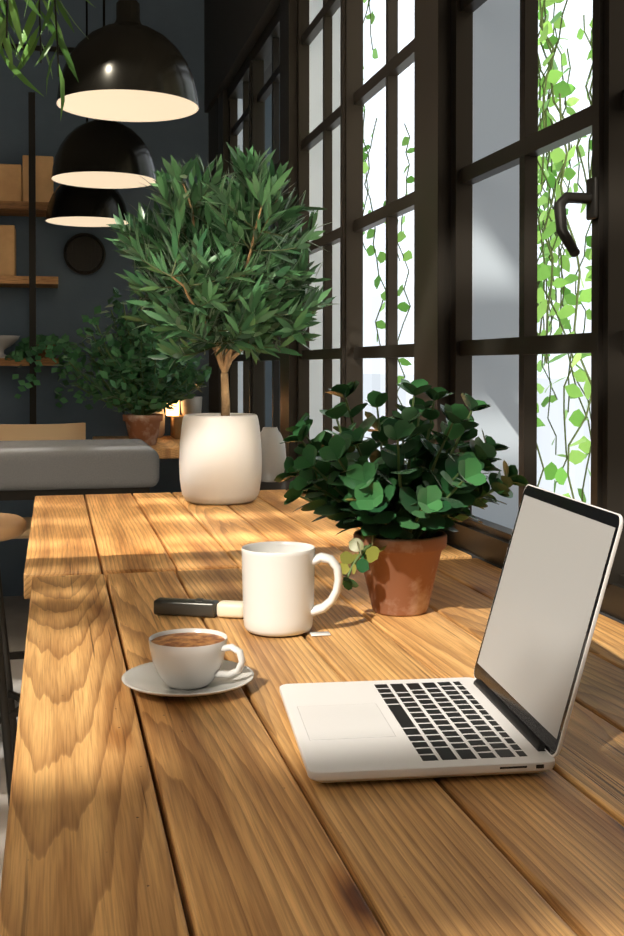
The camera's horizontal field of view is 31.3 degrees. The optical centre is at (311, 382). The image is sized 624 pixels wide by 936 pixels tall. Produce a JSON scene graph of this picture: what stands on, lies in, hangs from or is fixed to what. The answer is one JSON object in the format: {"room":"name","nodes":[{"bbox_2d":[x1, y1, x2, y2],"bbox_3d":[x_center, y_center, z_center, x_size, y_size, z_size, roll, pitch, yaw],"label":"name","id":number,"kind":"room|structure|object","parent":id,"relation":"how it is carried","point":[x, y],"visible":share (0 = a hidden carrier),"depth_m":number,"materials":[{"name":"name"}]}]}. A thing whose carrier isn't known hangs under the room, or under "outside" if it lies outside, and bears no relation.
{"room":"coffee shop","nodes":[
{"label":"coffee shop","id":0,"kind":"room"},
{"bbox_2d":[0,596,29,889],"bbox_3d":[-1.740,1.152,0.866,5.350,0.120,9.000,0,1,-13],"label":"floor","id":1,"kind":"structure","parent":0,"point":[16,611],"depth_m":4.31,"materials":[{"name":"concrete"}]},
{"bbox_2d":[0,513,25,804],"bbox_3d":[-0.875,0.701,2.753,0.330,0.725,0.330,0,1,-13],"label":"stool","id":2,"kind":"object","parent":1,"relation":"on","point":[12,526],"visible":0.73,"depth_m":2.69,"materials":[{"name":"brown wood"}]},
{"bbox_2d":[0,423,85,538],"bbox_3d":[-1.135,0.597,4.560,0.420,0.874,0.420,0,1,-13],"label":"chair","id":3,"kind":"object","parent":1,"relation":"on","point":[19,432],"visible":0.17,"depth_m":4.38,"materials":[{"name":"beige wood"}]},
{"bbox_2d":[0,439,158,659],"bbox_3d":[-1.437,0.628,3.536,1.850,0.844,0.560,0,1,-13],"label":"sofa","id":4,"kind":"object","parent":1,"relation":"on","point":[30,469],"visible":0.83,"depth_m":3.43,"materials":[{"name":"grey fabric"}]},
{"bbox_2d":[92,435,179,458],"bbox_3d":[-0.644,0.641,4.792,0.560,0.779,0.830,0,1,-13],"label":"table","id":5,"kind":"object","parent":1,"relation":"on","point":[166,447],"visible":0.08,"depth_m":4.55,"materials":[{"name":"brown wood"}]},
{"bbox_2d":[53,287,211,444],"bbox_3d":[-0.733,-0.077,4.568,0.652,0.661,0.613,0,1,-13],"label":"plant","id":6,"kind":"object","parent":5,"relation":"on","point":[142,384],"visible":0.98,"depth_m":4.51,"materials":[{"name":"green plant"}]},
{"bbox_2d":[152,396,201,438],"bbox_3d":[-0.613,0.154,5.045,0.302,0.185,0.202,0,1,-13],"label":"decor","id":7,"kind":"object","parent":5,"relation":"on","point":[192,406],"visible":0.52,"depth_m":5.01,"materials":[{"name":"grey ceramic"}]},
{"bbox_2d":[24,489,471,598],"bbox_3d":[-0.229,0.690,2.577,0.816,0.749,1.175,0,1,-13],"label":"table","id":8,"kind":"object","parent":1,"relation":"on","point":[106,534],"visible":0.42,"depth_m":2.37,"materials":[{"name":"brown wood"}]},
{"bbox_2d":[106,142,335,504],"bbox_3d":[-0.234,-0.148,2.912,0.568,0.916,0.578,0,1,-13],"label":"tree","id":9,"kind":"object","parent":8,"relation":"on","point":[230,276],"visible":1,"depth_m":2.82,"materials":[{"name":"green plant"}]},
{"bbox_2d":[0,558,623,935],"bbox_3d":[0.213,0.719,0.704,0.801,0.749,2.615,0,1,-13],"label":"table","id":10,"kind":"object","parent":1,"relation":"on","point":[131,812],"visible":0.69,"depth_m":0.91,"materials":[{"name":"brown wood"}]},
{"bbox_2d":[122,628,253,696],"bbox_3d":[-0.136,0.308,1.227,0.145,0.056,0.145,0,1,-13],"label":"espresso cup","id":11,"kind":"object","parent":10,"relation":"on","point":[188,662],"visible":1,"depth_m":1.21,"materials":[{"name":"white ceramic"}]},
{"bbox_2d":[154,597,242,617],"bbox_3d":[-0.158,0.319,1.585,0.135,0.024,0.026,0,1,12],"label":"torch","id":12,"kind":"object","parent":10,"relation":"on","point":[200,607],"visible":0.96,"depth_m":1.57,"materials":[{"name":"grey plastic"}]},
{"bbox_2d":[241,541,342,636],"bbox_3d":[-0.029,0.276,1.498,0.133,0.112,0.099,0,1,-13],"label":"mug","id":13,"kind":"object","parent":10,"relation":"on","point":[278,586],"visible":1,"depth_m":1.46,"materials":[{"name":"white ceramic"}]},
{"bbox_2d":[274,379,527,616],"bbox_3d":[0.135,0.161,1.619,0.374,0.337,0.358,0,1,-13],"label":"jade plant","id":14,"kind":"object","parent":10,"relation":"on","point":[394,506],"visible":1,"depth_m":1.55,"materials":[{"name":"green plant"}]},
{"bbox_2d":[280,484,623,782],"bbox_3d":[0.118,0.225,1.077,0.276,0.225,0.263,0,1,-7],"label":"laptop","id":15,"kind":"object","parent":10,"relation":"on","point":[507,708],"visible":1,"depth_m":1.05,"materials":[{"name":"silver metal"}]},
{"bbox_2d":[0,0,279,595],"bbox_3d":[-2.733,-0.474,5.128,5.350,3.000,0.200,0,1,-13],"label":"wall","id":16,"kind":"structure","parent":0,"point":[67,303],"depth_m":5.38,"materials":[{"name":"paint"}]},
{"bbox_2d":[2,43,74,54],"bbox_3d":[-1.710,-1.481,5.226,2.194,0.270,0.039,0,1,-13],"label":"rail","id":17,"kind":"object","parent":16,"relation":"attached to","point":[54,49],"visible":0.02,"depth_m":5.31,"materials":[{"name":"grey metal"}]},
{"bbox_2d":[0,92,92,423],"bbox_3d":[-1.663,-0.423,5.069,1.308,1.800,0.404,0,1,-13],"label":"shelf unit","id":18,"kind":"object","parent":16,"relation":"attached to","point":[27,188],"visible":0.98,"depth_m":5.10,"materials":[{"name":"brown wood"}]},
{"bbox_2d":[63,233,105,274],"bbox_3d":[-1.098,-0.623,5.381,0.200,0.200,0.035,0,1,-13],"label":"air vent","id":19,"kind":"object","parent":16,"relation":"in","point":[84,253],"visible":0.96,"depth_m":5.38,"materials":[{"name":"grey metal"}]},
{"bbox_2d":[260,427,285,481],"bbox_3d":[-0.129,0.219,3.421,0.100,0.166,0.100,0,1,-13],"label":"vase","id":20,"kind":"object","parent":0,"point":[273,454],"visible":0.75,"depth_m":3.38,"materials":[{"name":"grey ceramic"}]},
{"bbox_2d":[204,0,623,624],"bbox_3d":[0.554,-0.416,1.373,0.240,3.000,8.600,0,1,-13],"label":"window","id":21,"kind":"structure","parent":0,"point":[480,146],"depth_m":2.24,"materials":[{"name":"grey metal"}]},
{"bbox_2d":[554,176,598,256],"bbox_3d":[0.377,-0.234,1.571,0.068,0.120,0.069,0,1,-13],"label":"handle","id":22,"kind":"object","parent":21,"relation":"attached to","point":[589,198],"visible":1,"depth_m":1.58,"materials":[{"name":"grey metal"}]},
{"bbox_3d":[-1.740,-1.983,0.818,5.350,0.150,9.000,0,1,-13],"label":"ceiling","id":23,"kind":"structure","parent":0,"visible":0},
{"bbox_2d":[0,0,92,120],"bbox_3d":[-0.376,-1.161,1.489,0.229,1.509,0.574,0,1,-16],"label":"hanging plant","id":24,"kind":"object","parent":23,"relation":"hanging from","point":[11,13],"visible":1,"depth_m":1.75,"materials":[{"name":"green plant"}]},
{"bbox_2d":[45,1,127,226],"bbox_3d":[-0.990,-1.339,4.902,0.360,1.259,0.360,0,1,-13],"label":"pendant lamp","id":25,"kind":"object","parent":23,"relation":"hanging from","point":[68,205],"visible":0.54,"depth_m":4.78,"materials":[{"name":"black metal"}]},
{"bbox_2d":[51,0,155,188],"bbox_3d":[-0.723,-1.329,3.869,0.360,1.248,0.360,0,1,-13],"label":"pendant lamp","id":26,"kind":"object","parent":23,"relation":"hanging from","point":[99,153],"visible":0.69,"depth_m":3.76,"materials":[{"name":"black metal"}]},
{"bbox_2d":[56,0,198,121],"bbox_3d":[-0.472,-1.323,2.853,0.360,1.227,0.360,0,1,-13],"label":"pendant lamp","id":27,"kind":"object","parent":23,"relation":"hanging from","point":[129,66],"visible":0.96,"depth_m":2.76,"materials":[{"name":"black metal"}]},
{"label":"outside","id":28,"kind":"structure","parent":0,"visible":0},
{"bbox_2d":[363,0,592,503],"bbox_3d":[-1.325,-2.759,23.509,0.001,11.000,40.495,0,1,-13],"label":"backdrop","id":29,"kind":"structure","parent":28,"point":[575,11],"depth_m":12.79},
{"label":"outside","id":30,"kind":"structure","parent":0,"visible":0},
{"bbox_2d":[363,0,592,502],"bbox_3d":[0.877,-0.441,4.023,1.229,3.002,3.823,0,1,-13],"label":"hanging vines","id":31,"kind":"object","parent":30,"point":[558,159],"depth_m":3.42,"materials":[{"name":"green plant"}]}
]}

